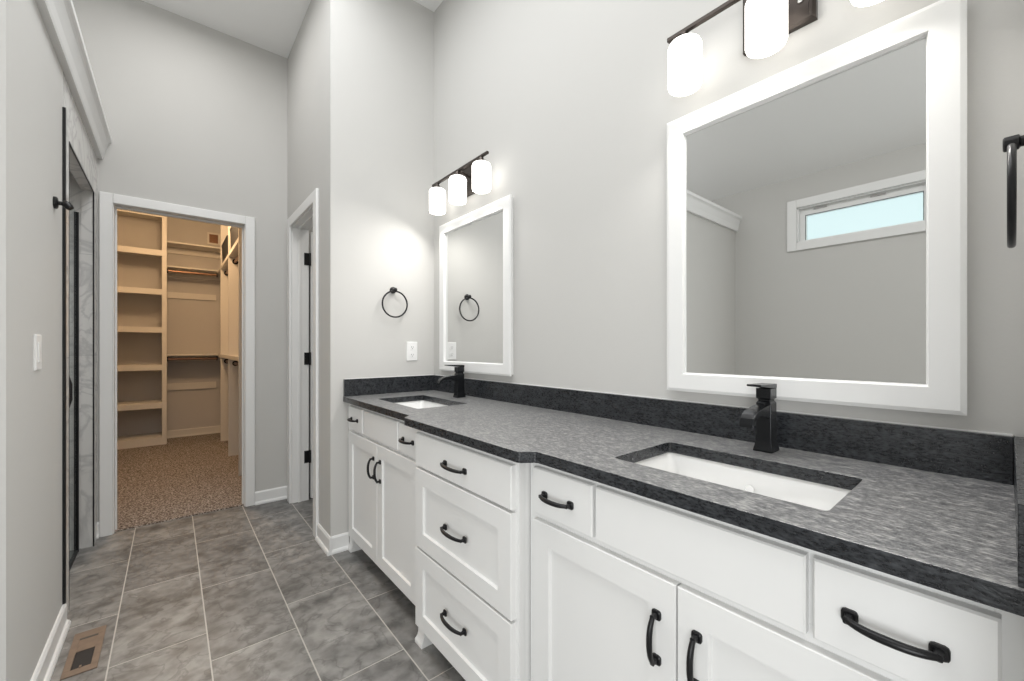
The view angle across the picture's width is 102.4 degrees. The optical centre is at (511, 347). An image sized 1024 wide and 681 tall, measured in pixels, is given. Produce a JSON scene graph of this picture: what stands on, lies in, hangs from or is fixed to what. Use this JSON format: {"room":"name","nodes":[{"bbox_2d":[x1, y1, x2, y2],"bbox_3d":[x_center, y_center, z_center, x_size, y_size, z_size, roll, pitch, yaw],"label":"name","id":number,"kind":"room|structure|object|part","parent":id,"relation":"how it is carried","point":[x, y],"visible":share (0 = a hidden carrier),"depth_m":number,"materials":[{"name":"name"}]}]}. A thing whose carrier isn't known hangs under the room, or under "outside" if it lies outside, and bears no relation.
{"room":"bathroom","nodes":[
{"label":"bathroom","id":0,"kind":"room"},
{"bbox_2d":[0,0,62,680],"bbox_3d":[-1.716,-0.065,1.461,0.055,2.550,0.800,0,0,-40],"label":"wall","id":1,"kind":"structure","parent":0,"point":[31,71],"depth_m":1.35,"materials":[{"name":"grey paint"}]},
{"bbox_2d":[34,334,41,370],"bbox_3d":[-1.657,0.018,1.440,0.009,0.124,0.082,0,0,-40],"label":"light switch","id":2,"kind":"object","parent":1,"relation":"attached to","point":[37,338],"visible":1,"depth_m":1.42,"materials":[{"name":"white plastic"}]},
{"bbox_2d":[30,604,70,680],"bbox_3d":[-1.686,1.161,1.486,0.024,0.098,0.800,0,0,-40],"label":"baseboard","id":3,"kind":"structure","parent":1,"relation":"attached to","point":[45,667],"depth_m":1.58,"materials":[{"name":"white paint"}]},
{"bbox_2d":[53,196,73,209],"bbox_3d":[-1.814,-0.580,1.666,0.056,0.048,0.048,0,0,-40],"label":"robe hook","id":4,"kind":"object","parent":1,"relation":"attached to","point":[67,205],"visible":1,"depth_m":1.66,"materials":[{"name":"black metal"}]},
{"bbox_3d":[-1.804,-0.576,1.673,0.033,0.037,0.030,0,0,-40],"label":"knob","id":5,"kind":"part","parent":4,"relation":"part of","materials":[{"name":"black metal"}]},
{"bbox_2d":[62,107,65,603],"bbox_3d":[-1.941,0.036,1.785,0.010,2.148,0.018,0,0,-40],"label":"trim","id":6,"kind":"structure","parent":1,"relation":"attached to","point":[63,108],"depth_m":1.78,"materials":[{"name":"black metal"}]},
{"bbox_2d":[36,0,111,158],"bbox_3d":[-1.993,-1.274,1.890,0.066,0.144,1.946,0,0,-40],"label":"crown molding","id":7,"kind":"structure","parent":1,"relation":"attached to","point":[59,17],"depth_m":1.83,"materials":[{"name":"white paint"}]},
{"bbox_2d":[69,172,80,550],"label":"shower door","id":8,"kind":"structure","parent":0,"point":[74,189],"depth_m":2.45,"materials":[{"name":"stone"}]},
{"bbox_2d":[69,550,77,570],"bbox_3d":[-2.333,1.202,2.143,0.014,0.016,0.717,0,0,-40],"label":"sill","id":9,"kind":"structure","parent":8,"relation":"attached to","point":[75,553],"depth_m":2.33,"materials":[{"name":"grey"}]},
{"bbox_2d":[69,142,93,545],"bbox_3d":[-2.292,0.131,2.198,0.006,2.158,0.797,0,0,-40],"label":"trim","id":10,"kind":"structure","parent":8,"relation":"attached to","point":[70,145],"depth_m":2.50,"materials":[{"name":"grey paint"}]},
{"bbox_2d":[63,72,96,613],"bbox_3d":[-2.316,-0.065,2.185,0.055,2.550,1.080,0,0,-40],"label":"wall surround","id":11,"kind":"object","parent":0,"point":[76,133],"visible":0.5,"depth_m":2.48,"materials":[{"name":"white stone"}]},
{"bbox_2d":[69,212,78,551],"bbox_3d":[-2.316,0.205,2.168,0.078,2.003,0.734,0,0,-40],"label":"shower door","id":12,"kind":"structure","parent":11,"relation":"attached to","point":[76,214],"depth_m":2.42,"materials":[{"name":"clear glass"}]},
{"bbox_3d":[-2.120,0.213,1.938,0.069,0.190,0.020,0,0,-40],"label":"pull handle","id":13,"kind":"part","parent":12,"relation":"part of","materials":[{"name":"black metal"}]},
{"bbox_2d":[72,0,312,521],"bbox_3d":[-2.296,-0.555,2.981,3.777,3.530,0.120,0,0,-40],"label":"wall","id":14,"kind":"structure","parent":0,"point":[195,113],"depth_m":2.98,"materials":[{"name":"grey paint"}]},
{"bbox_2d":[97,522,98,538],"bbox_3d":[-2.628,1.161,2.612,0.009,0.098,0.024,0,0,-40],"label":"baseboard","id":15,"kind":"structure","parent":14,"relation":"attached to","point":[97,522],"depth_m":2.61,"materials":[{"name":"white paint"}]},
{"bbox_2d":[99,191,254,536],"bbox_3d":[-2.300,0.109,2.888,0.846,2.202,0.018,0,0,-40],"label":"door frame","id":16,"kind":"structure","parent":14,"relation":"attached to","point":[106,200],"depth_m":2.65,"materials":[{"name":"white paint"}]},
{"bbox_2d":[255,486,286,504],"bbox_3d":[-1.885,1.161,3.228,0.225,0.098,0.024,0,0,-40],"label":"baseboard","id":17,"kind":"structure","parent":14,"relation":"attached to","point":[279,493],"depth_m":3.22,"materials":[{"name":"white paint"}]},
{"bbox_2d":[167,217,219,430],"bbox_3d":[-4.461,-0.290,5.582,1.750,3.000,0.110,0,0,-40],"label":"wall","id":18,"kind":"structure","parent":0,"point":[193,326],"depth_m":5.61,"materials":[{"name":"grey paint"}]},
{"bbox_2d":[167,381,215,389],"bbox_3d":[-4.345,0.525,5.594,0.525,0.090,0.018,0,0,-40],"label":"cleat","id":19,"kind":"object","parent":18,"relation":"attached to","point":[194,385],"visible":1,"depth_m":5.58,"materials":[{"name":"beige paint"}]},
{"bbox_2d":[167,292,215,300],"bbox_3d":[-4.345,-0.690,5.594,0.525,0.080,0.018,0,0,-40],"label":"cleat","id":20,"kind":"object","parent":18,"relation":"attached to","point":[176,295],"visible":1,"depth_m":5.58,"materials":[{"name":"beige paint"}]},
{"bbox_2d":[167,241,219,258],"bbox_3d":[-4.109,-1.295,5.601,0.899,0.100,0.309,0,0,-40],"label":"closet shelf","id":21,"kind":"object","parent":18,"relation":"attached to","point":[172,247],"visible":0.54,"depth_m":5.53,"materials":[{"name":"beige paint"}]},
{"bbox_2d":[167,265,219,280],"bbox_3d":[-4.109,-0.985,5.601,0.899,0.100,0.309,0,0,-40],"label":"closet shelf","id":22,"kind":"object","parent":18,"relation":"attached to","point":[172,271],"visible":0.79,"depth_m":5.48,"materials":[{"name":"beige paint"}]},
{"bbox_3d":[-4.192,-0.975,5.409,0.503,0.032,0.032,0,0,-40],"label":"hanging rod","id":23,"kind":"part","parent":22,"relation":"part of","materials":[{"name":"brown"}]},
{"bbox_2d":[167,425,219,437],"bbox_3d":[-4.199,1.152,5.713,0.900,0.100,0.024,0,0,-40],"label":"baseboard","id":24,"kind":"structure","parent":18,"relation":"attached to","point":[211,429],"depth_m":5.59,"materials":[{"name":"beige paint"}]},
{"bbox_2d":[167,354,219,361],"bbox_3d":[-4.109,0.142,5.601,0.899,0.100,0.309,0,0,-40],"label":"closet shelf","id":25,"kind":"object","parent":18,"relation":"attached to","point":[170,357],"visible":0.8,"depth_m":5.47,"materials":[{"name":"beige paint"}]},
{"bbox_3d":[-4.192,0.152,5.409,0.503,0.032,0.032,0,0,-40],"label":"hanging rod","id":26,"kind":"part","parent":25,"relation":"part of","materials":[{"name":"brown metal"}]},
{"bbox_2d":[207,232,219,245],"bbox_3d":[-4.167,-1.512,5.747,0.143,0.165,0.011,0,0,-40],"label":"air vent","id":27,"kind":"object","parent":18,"relation":"in","point":[212,238],"visible":1,"depth_m":5.75,"materials":[{"name":"brown metal"}]},
{"bbox_2d":[50,433,465,680],"bbox_3d":[-1.379,1.256,1.780,3.897,0.108,9.900,0,0,-40],"label":"floor","id":28,"kind":"structure","parent":0,"point":[240,593],"depth_m":2.02,"materials":[{"name":"grey tile"}]},
{"bbox_2d":[60,625,106,680],"bbox_3d":[-1.699,1.205,1.639,0.096,0.010,0.305,0,0,-40],"label":"floor vent","id":29,"kind":"object","parent":28,"relation":"in","point":[86,646],"visible":1,"depth_m":1.62,"materials":[{"name":"beige metal"}]},
{"bbox_2d":[117,209,166,449],"bbox_3d":[-4.643,-0.269,5.081,0.586,2.942,0.426,0,0,-40],"label":"closet shelves","id":30,"kind":"object","parent":28,"relation":"on","point":[141,237],"visible":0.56,"depth_m":5.20,"materials":[{"name":"beige paint"}]},
{"bbox_3d":[-4.646,-1.636,5.070,0.512,0.068,0.413,0,0,-40],"label":"shelf","id":31,"kind":"part","parent":30,"relation":"part of","materials":[{"name":"beige paint"}]},
{"bbox_3d":[-4.646,-1.161,5.070,0.512,0.068,0.413,0,0,-40],"label":"shelf","id":32,"kind":"part","parent":30,"relation":"part of","materials":[{"name":"beige paint"}]},
{"bbox_3d":[-4.646,-0.681,5.070,0.512,0.068,0.413,0,0,-40],"label":"shelf","id":33,"kind":"part","parent":30,"relation":"part of","materials":[{"name":"beige paint"}]},
{"bbox_3d":[-4.646,-0.213,5.070,0.512,0.068,0.413,0,0,-40],"label":"shelf","id":34,"kind":"part","parent":30,"relation":"part of","materials":[{"name":"beige paint"}]},
{"bbox_3d":[-4.646,0.249,5.070,0.512,0.068,0.413,0,0,-40],"label":"shelf","id":35,"kind":"part","parent":30,"relation":"part of","materials":[{"name":"beige paint"}]},
{"bbox_3d":[-4.646,0.716,5.070,0.512,0.068,0.413,0,0,-40],"label":"shelf","id":36,"kind":"part","parent":30,"relation":"part of","materials":[{"name":"beige paint"}]},
{"bbox_3d":[-4.646,1.155,5.070,0.512,0.093,0.413,0,0,-40],"label":"shelf","id":37,"kind":"part","parent":30,"relation":"part of","materials":[{"name":"beige paint"}]},
{"bbox_3d":[-4.435,-0.269,5.253,0.046,2.942,0.426,0,0,-40],"label":"panel","id":38,"kind":"part","parent":30,"relation":"part of","materials":[{"name":"beige paint"}]},
{"bbox_2d":[218,225,241,475],"bbox_3d":[-3.108,-0.269,4.807,0.372,2.942,2.189,0,0,-40],"label":"organizer","id":39,"kind":"object","parent":28,"relation":"on","point":[230,270],"visible":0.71,"depth_m":4.56,"materials":[{"name":"beige paint"}]},
{"bbox_2d":[221,235,227,262],"bbox_3d":[-3.326,-1.158,5.068,0.364,0.244,0.658,0,0,-40],"label":"storage box","id":40,"kind":"object","parent":39,"relation":"on","point":[224,246],"visible":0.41,"depth_m":4.91,"materials":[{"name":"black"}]},
{"bbox_2d":[221,354,227,358],"bbox_3d":[-3.288,0.112,5.023,0.372,0.040,0.908,0,0,-40],"label":"shelf","id":41,"kind":"object","parent":39,"relation":"attached to","point":[223,356],"depth_m":4.96,"materials":[{"name":"beige paint"}]},
{"bbox_2d":[221,255,227,269],"bbox_3d":[-3.288,-1.015,5.023,0.372,0.040,0.908,0,0,-40],"label":"shelf","id":42,"kind":"object","parent":39,"relation":"attached to","point":[224,266],"depth_m":5.01,"materials":[{"name":"beige paint"}]},
{"bbox_2d":[228,355,237,360],"bbox_3d":[-2.704,0.112,4.319,0.372,0.040,0.878,0,0,-40],"label":"shelf","id":43,"kind":"object","parent":39,"relation":"attached to","point":[230,357],"depth_m":4.31,"materials":[{"name":"beige paint"}]},
{"bbox_2d":[228,238,237,257],"bbox_3d":[-2.704,-1.015,4.319,0.372,0.040,0.878,0,0,-40],"label":"shelf","id":44,"kind":"object","parent":39,"relation":"attached to","point":[233,253],"depth_m":4.31,"materials":[{"name":"beige paint"}]},
{"bbox_2d":[230,227,237,247],"bbox_3d":[-2.720,-1.158,4.337,0.364,0.244,0.658,0,0,-40],"label":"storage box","id":45,"kind":"object","parent":39,"relation":"on","point":[233,230],"visible":0.17,"depth_m":4.25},
{"bbox_2d":[347,404,417,604],"bbox_3d":[-0.471,0.768,2.264,0.627,0.883,0.983,0,0,-40],"label":"base cabinet","id":46,"kind":"object","parent":28,"relation":"on","point":[382,449],"visible":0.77,"depth_m":2.03,"materials":[{"name":"white paint"}]},
{"bbox_3d":[-0.910,0.413,2.330,0.036,0.021,0.117,0,0,-40],"label":"handle","id":47,"kind":"part","parent":46,"relation":"part of","materials":[{"name":"black metal"}]},
{"bbox_3d":[-0.885,0.409,2.345,0.020,0.131,0.224,0,0,-40],"label":"drawer","id":48,"kind":"part","parent":46,"relation":"part of","materials":[{"name":"white paint"}]},
{"bbox_3d":[-0.818,0.801,2.263,0.020,0.614,0.435,0,0,-40],"label":"door","id":49,"kind":"part","parent":46,"relation":"part of","materials":[{"name":"white paint"}]},
{"bbox_3d":[-0.727,0.622,2.110,0.036,0.117,0.021,0,0,-40],"label":"handle","id":50,"kind":"part","parent":46,"relation":"part of","materials":[{"name":"black metal"}]},
{"bbox_3d":[-0.671,0.622,2.042,0.036,0.117,0.021,0,0,-40],"label":"handle","id":51,"kind":"part","parent":46,"relation":"part of","materials":[{"name":"black metal"}]},
{"bbox_3d":[-0.535,0.801,1.922,0.020,0.614,0.443,0,0,-40],"label":"door","id":52,"kind":"part","parent":46,"relation":"part of","materials":[{"name":"white paint"}]},
{"bbox_3d":[-0.471,0.413,1.801,0.036,0.021,0.117,0,0,-40],"label":"handle","id":53,"kind":"part","parent":46,"relation":"part of","materials":[{"name":"black metal"}]},
{"bbox_3d":[-0.448,0.409,1.817,0.020,0.131,0.201,0,0,-40],"label":"drawer","id":54,"kind":"part","parent":46,"relation":"part of","materials":[{"name":"white paint"}]},
{"bbox_2d":[343,375,1023,616],"bbox_3d":[0.030,0.257,1.651,0.652,0.138,2.576,0,0,-40],"label":"countertop","id":55,"kind":"structure","parent":46,"relation":"on","point":[939,508],"depth_m":0.98,"materials":[{"name":"stone"}]},
{"bbox_2d":[396,400,447,408],"bbox_3d":[-0.500,0.391,2.248,0.346,0.128,0.560,0,0,-40],"label":"undermount sink","id":56,"kind":"object","parent":55,"relation":"in","point":[419,404],"visible":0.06,"depth_m":2.48,"materials":[{"name":"white ceramic"}]},
{"bbox_2d":[437,365,465,397],"bbox_3d":[-0.352,0.197,2.381,0.169,0.192,0.049,0,0,-40],"label":"faucet","id":57,"kind":"object","parent":55,"relation":"on","point":[458,377],"visible":1,"depth_m":2.40,"materials":[{"name":"black metal"}]},
{"bbox_3d":[-0.370,0.186,2.366,0.122,0.051,0.035,0,0,-40],"label":"spout","id":58,"kind":"part","parent":57,"relation":"part of","materials":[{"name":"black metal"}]},
{"bbox_3d":[-0.335,0.127,2.395,0.114,0.051,0.039,0,0,-40],"label":"lever","id":59,"kind":"part","parent":57,"relation":"part of","materials":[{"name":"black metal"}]},
{"bbox_2d":[636,452,850,510],"bbox_3d":[0.528,0.391,1.008,0.346,0.128,0.525,0,0,-40],"label":"undermount sink","id":60,"kind":"object","parent":55,"relation":"in","point":[802,492],"visible":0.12,"depth_m":1.09,"materials":[{"name":"white ceramic"}]},
{"bbox_2d":[739,383,778,453],"bbox_3d":[0.680,0.197,1.135,0.169,0.192,0.049,0,0,-40],"label":"faucet","id":61,"kind":"object","parent":55,"relation":"on","point":[763,412],"visible":1,"depth_m":1.15,"materials":[{"name":"black metal"}]},
{"bbox_3d":[0.662,0.186,1.120,0.122,0.051,0.035,0,0,-40],"label":"spout","id":62,"kind":"part","parent":61,"relation":"part of","materials":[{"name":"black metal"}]},
{"bbox_3d":[0.697,0.127,1.149,0.114,0.051,0.039,0,0,-40],"label":"lever","id":63,"kind":"part","parent":61,"relation":"part of","materials":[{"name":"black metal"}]},
{"bbox_2d":[415,430,530,680],"bbox_3d":[0.032,0.768,1.624,0.669,0.883,0.654,0,0,-40],"label":"base cabinet","id":64,"kind":"object","parent":28,"relation":"on","point":[473,506],"visible":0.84,"depth_m":1.35,"materials":[{"name":"white paint"}]},
{"bbox_3d":[-0.213,0.958,1.423,0.036,0.021,0.149,0,0,-40],"label":"handle","id":65,"kind":"part","parent":64,"relation":"part of","materials":[{"name":"black metal"}]},
{"bbox_3d":[-0.213,0.648,1.423,0.036,0.021,0.149,0,0,-40],"label":"handle","id":66,"kind":"part","parent":64,"relation":"part of","materials":[{"name":"black metal"}]},
{"bbox_3d":[-0.213,0.418,1.423,0.036,0.021,0.149,0,0,-40],"label":"handle","id":67,"kind":"part","parent":64,"relation":"part of","materials":[{"name":"black metal"}]},
{"bbox_3d":[-0.190,0.966,1.440,0.020,0.313,0.610,0,0,-40],"label":"drawer","id":68,"kind":"part","parent":64,"relation":"part of","materials":[{"name":"white paint"}]},
{"bbox_3d":[-0.190,0.643,1.440,0.020,0.314,0.610,0,0,-40],"label":"drawer","id":69,"kind":"part","parent":64,"relation":"part of","materials":[{"name":"white paint"}]},
{"bbox_3d":[-0.190,0.411,1.440,0.020,0.131,0.610,0,0,-40],"label":"drawer","id":70,"kind":"part","parent":64,"relation":"part of","materials":[{"name":"white paint"}]},
{"bbox_2d":[531,463,1023,680],"bbox_3d":[0.554,0.768,1.026,0.627,0.883,0.942,0,0,-40],"label":"base cabinet","id":71,"kind":"object","parent":28,"relation":"on","point":[626,586],"visible":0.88,"depth_m":0.80,"materials":[{"name":"white paint"}]},
{"bbox_3d":[0.109,0.413,1.101,0.036,0.021,0.117,0,0,-40],"label":"handle","id":72,"kind":"part","parent":71,"relation":"part of","materials":[{"name":"black metal"}]},
{"bbox_3d":[0.137,0.409,1.111,0.020,0.131,0.215,0,0,-40],"label":"drawer","id":73,"kind":"part","parent":71,"relation":"part of","materials":[{"name":"white paint"}]},
{"bbox_3d":[0.207,0.801,1.026,0.020,0.614,0.436,0,0,-40],"label":"door","id":74,"kind":"part","parent":71,"relation":"part of","materials":[{"name":"white paint"}]},
{"bbox_3d":[0.297,0.622,0.873,0.036,0.117,0.021,0,0,-40],"label":"handle","id":75,"kind":"part","parent":71,"relation":"part of","materials":[{"name":"black metal"}]},
{"bbox_3d":[0.354,0.622,0.805,0.036,0.117,0.021,0,0,-40],"label":"handle","id":76,"kind":"part","parent":71,"relation":"part of","materials":[{"name":"black metal"}]},
{"bbox_3d":[0.488,0.801,0.687,0.020,0.614,0.436,0,0,-40],"label":"door","id":77,"kind":"part","parent":71,"relation":"part of","materials":[{"name":"white paint"}]},
{"bbox_3d":[0.536,0.413,0.584,0.036,0.021,0.117,0,0,-40],"label":"handle","id":78,"kind":"part","parent":71,"relation":"part of","materials":[{"name":"black metal"}]},
{"bbox_3d":[0.560,0.409,0.600,0.020,0.131,0.198,0,0,-40],"label":"drawer","id":79,"kind":"part","parent":71,"relation":"part of","materials":[{"name":"white paint"}]},
{"bbox_2d":[142,0,442,58],"bbox_3d":[-0.243,-2.005,0.526,3.907,0.870,6.520,0,0,-40],"label":"ceiling","id":80,"kind":"structure","parent":0,"point":[273,26],"depth_m":2.89,"materials":[{"name":"white paint"}]},
{"bbox_2d":[287,0,331,555],"bbox_3d":[-1.391,-0.555,2.884,0.144,3.530,1.184,0,0,-40],"label":"wall","id":81,"kind":"structure","parent":0,"point":[306,58],"depth_m":2.71,"materials":[{"name":"grey paint"}]},
{"bbox_2d":[287,188,318,536],"bbox_3d":[-1.449,0.102,2.959,0.138,2.215,0.836,0,0,-40],"label":"door frame","id":82,"kind":"structure","parent":81,"relation":"attached to","point":[300,229],"depth_m":3.19,"materials":[{"name":"white paint"}]},
{"bbox_2d":[304,232,312,497],"bbox_3d":[-1.379,0.141,3.458,0.674,2.113,0.044,0,0,-40],"label":"door","id":83,"kind":"structure","parent":81,"relation":"in","point":[308,257],"depth_m":3.27,"materials":[{"name":"white paint"}]},
{"bbox_2d":[325,0,433,541],"bbox_3d":[-0.795,-0.555,2.717,0.802,3.530,0.120,0,0,-40],"label":"wall","id":84,"kind":"structure","parent":0,"point":[379,54],"depth_m":2.58,"materials":[{"name":"grey paint"}]},
{"bbox_2d":[331,532,348,554],"bbox_3d":[-1.018,1.161,2.439,0.103,0.098,0.024,0,0,-40],"label":"baseboard","id":85,"kind":"structure","parent":84,"relation":"attached to","point":[340,542],"depth_m":2.44,"materials":[{"name":"white paint"}]},
{"bbox_2d":[382,287,407,317],"bbox_3d":[-0.757,-0.288,2.643,0.176,0.201,0.044,0,0,-40],"label":"towel ring","id":86,"kind":"object","parent":84,"relation":"attached to","point":[392,289],"visible":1,"depth_m":2.64,"materials":[{"name":"black metal"}]},
{"bbox_2d":[406,342,416,360],"bbox_3d":[-0.665,0.027,2.740,0.077,0.126,0.010,0,0,-40],"label":"power outlet","id":87,"kind":"object","parent":84,"relation":"attached to","point":[411,347],"visible":1,"depth_m":2.73,"materials":[{"name":"white plastic"}]},
{"bbox_2d":[434,0,1023,482],"bbox_3d":[0.366,-0.555,1.850,0.120,3.530,2.697,0,0,-40],"label":"wall","id":88,"kind":"structure","parent":0,"point":[571,104],"depth_m":1.67,"materials":[{"name":"grey paint"}]},
{"bbox_2d":[429,151,490,214],"bbox_3d":[-0.301,-0.979,2.441,0.154,0.255,0.600,0,0,-40],"label":"vanity light","id":89,"kind":"object","parent":88,"relation":"attached to","point":[473,177],"visible":1,"depth_m":2.38,"materials":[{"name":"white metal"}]},
{"bbox_3d":[-0.473,-0.926,2.611,0.105,0.151,0.105,0,0,-40],"label":"lamp shade","id":90,"kind":"part","parent":89,"relation":"part of","materials":[{"name":"white glass"}]},
{"bbox_3d":[-0.320,-0.926,2.426,0.105,0.151,0.105,0,0,-40],"label":"lamp shade","id":91,"kind":"part","parent":89,"relation":"part of","materials":[{"name":"white glass"}]},
{"bbox_3d":[-0.286,-1.032,2.453,0.081,0.032,0.018,0,0,-40],"label":"mounting arm","id":92,"kind":"part","parent":89,"relation":"part of","materials":[{"name":"brown metal"}]},
{"bbox_3d":[-0.249,-1.014,2.482,0.022,0.184,0.191,0,0,-40],"label":"plate","id":93,"kind":"part","parent":89,"relation":"part of","materials":[{"name":"brown metal"}]},
{"bbox_3d":[-0.167,-0.926,2.241,0.105,0.151,0.105,0,0,-40],"label":"lamp shade","id":94,"kind":"part","parent":89,"relation":"part of","materials":[{"name":"white glass"}]},
{"bbox_2d":[439,194,512,375],"bbox_3d":[-0.237,-0.326,2.461,0.029,0.960,0.748,0,0,-40],"label":"framed mirror","id":95,"kind":"object","parent":88,"relation":"attached to","point":[476,247],"visible":1,"depth_m":2.42,"materials":[{"name":"white paint"}]},
{"bbox_2d":[446,211,502,362],"bbox_3d":[-0.234,-0.326,2.463,0.006,0.827,0.615,0,0,-40],"label":"mirror glass","id":96,"kind":"object","parent":95,"relation":"attached to","point":[474,247],"depth_m":2.44,"materials":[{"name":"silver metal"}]},
{"bbox_2d":[433,375,1012,484],"bbox_3d":[0.270,0.243,1.856,0.020,0.102,2.526,0,0,-40],"label":"backsplash","id":97,"kind":"structure","parent":88,"relation":"attached to","point":[975,455],"depth_m":1.15,"materials":[{"name":"stone"}]},
{"bbox_2d":[667,0,882,96],"bbox_3d":[0.740,-0.979,1.184,0.154,0.255,0.600,0,0,-40],"label":"vanity light","id":98,"kind":"object","parent":88,"relation":"attached to","point":[767,24],"visible":1,"depth_m":1.20,"materials":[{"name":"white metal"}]},
{"bbox_3d":[0.568,-0.926,1.353,0.105,0.151,0.105,0,0,-40],"label":"lamp shade","id":99,"kind":"part","parent":98,"relation":"part of","materials":[{"name":"white glass"}]},
{"bbox_3d":[0.721,-0.926,1.169,0.105,0.151,0.105,0,0,-40],"label":"lamp shade","id":100,"kind":"part","parent":98,"relation":"part of","materials":[{"name":"white glass"}]},
{"bbox_3d":[0.792,-1.014,1.225,0.022,0.184,0.191,0,0,-40],"label":"plate","id":101,"kind":"part","parent":98,"relation":"part of","materials":[{"name":"brown metal"}]},
{"bbox_3d":[0.874,-0.926,0.984,0.105,0.151,0.105,0,0,-40],"label":"lamp shade","id":102,"kind":"part","parent":98,"relation":"part of","materials":[{"name":"white glass"}]},
{"bbox_2d":[667,0,966,415],"bbox_3d":[0.798,-0.326,1.210,0.029,0.960,0.727,0,0,-40],"label":"framed mirror","id":103,"kind":"object","parent":88,"relation":"attached to","point":[817,207],"visible":1,"depth_m":1.12,"materials":[{"name":"white paint"}]},
{"bbox_2d":[686,38,925,383],"bbox_3d":[0.801,-0.326,1.213,0.006,0.827,0.594,0,0,-40],"label":"mirror glass","id":104,"kind":"object","parent":103,"relation":"attached to","point":[806,201],"depth_m":1.15,"materials":[{"name":"silver metal"}]},
{"bbox_3d":[0.841,-0.555,0.570,0.782,3.530,0.120,0,0,-40],"label":"wall","id":105,"kind":"structure","parent":0,"visible":0},
{"bbox_2d":[1003,134,1023,247],"bbox_3d":[0.871,-0.272,0.702,0.176,0.201,0.044,0,0,-40],"label":"towel ring","id":106,"kind":"object","parent":105,"relation":"attached to","point":[1011,144],"visible":1,"depth_m":0.67,"materials":[{"name":"black metal"}]}
]}

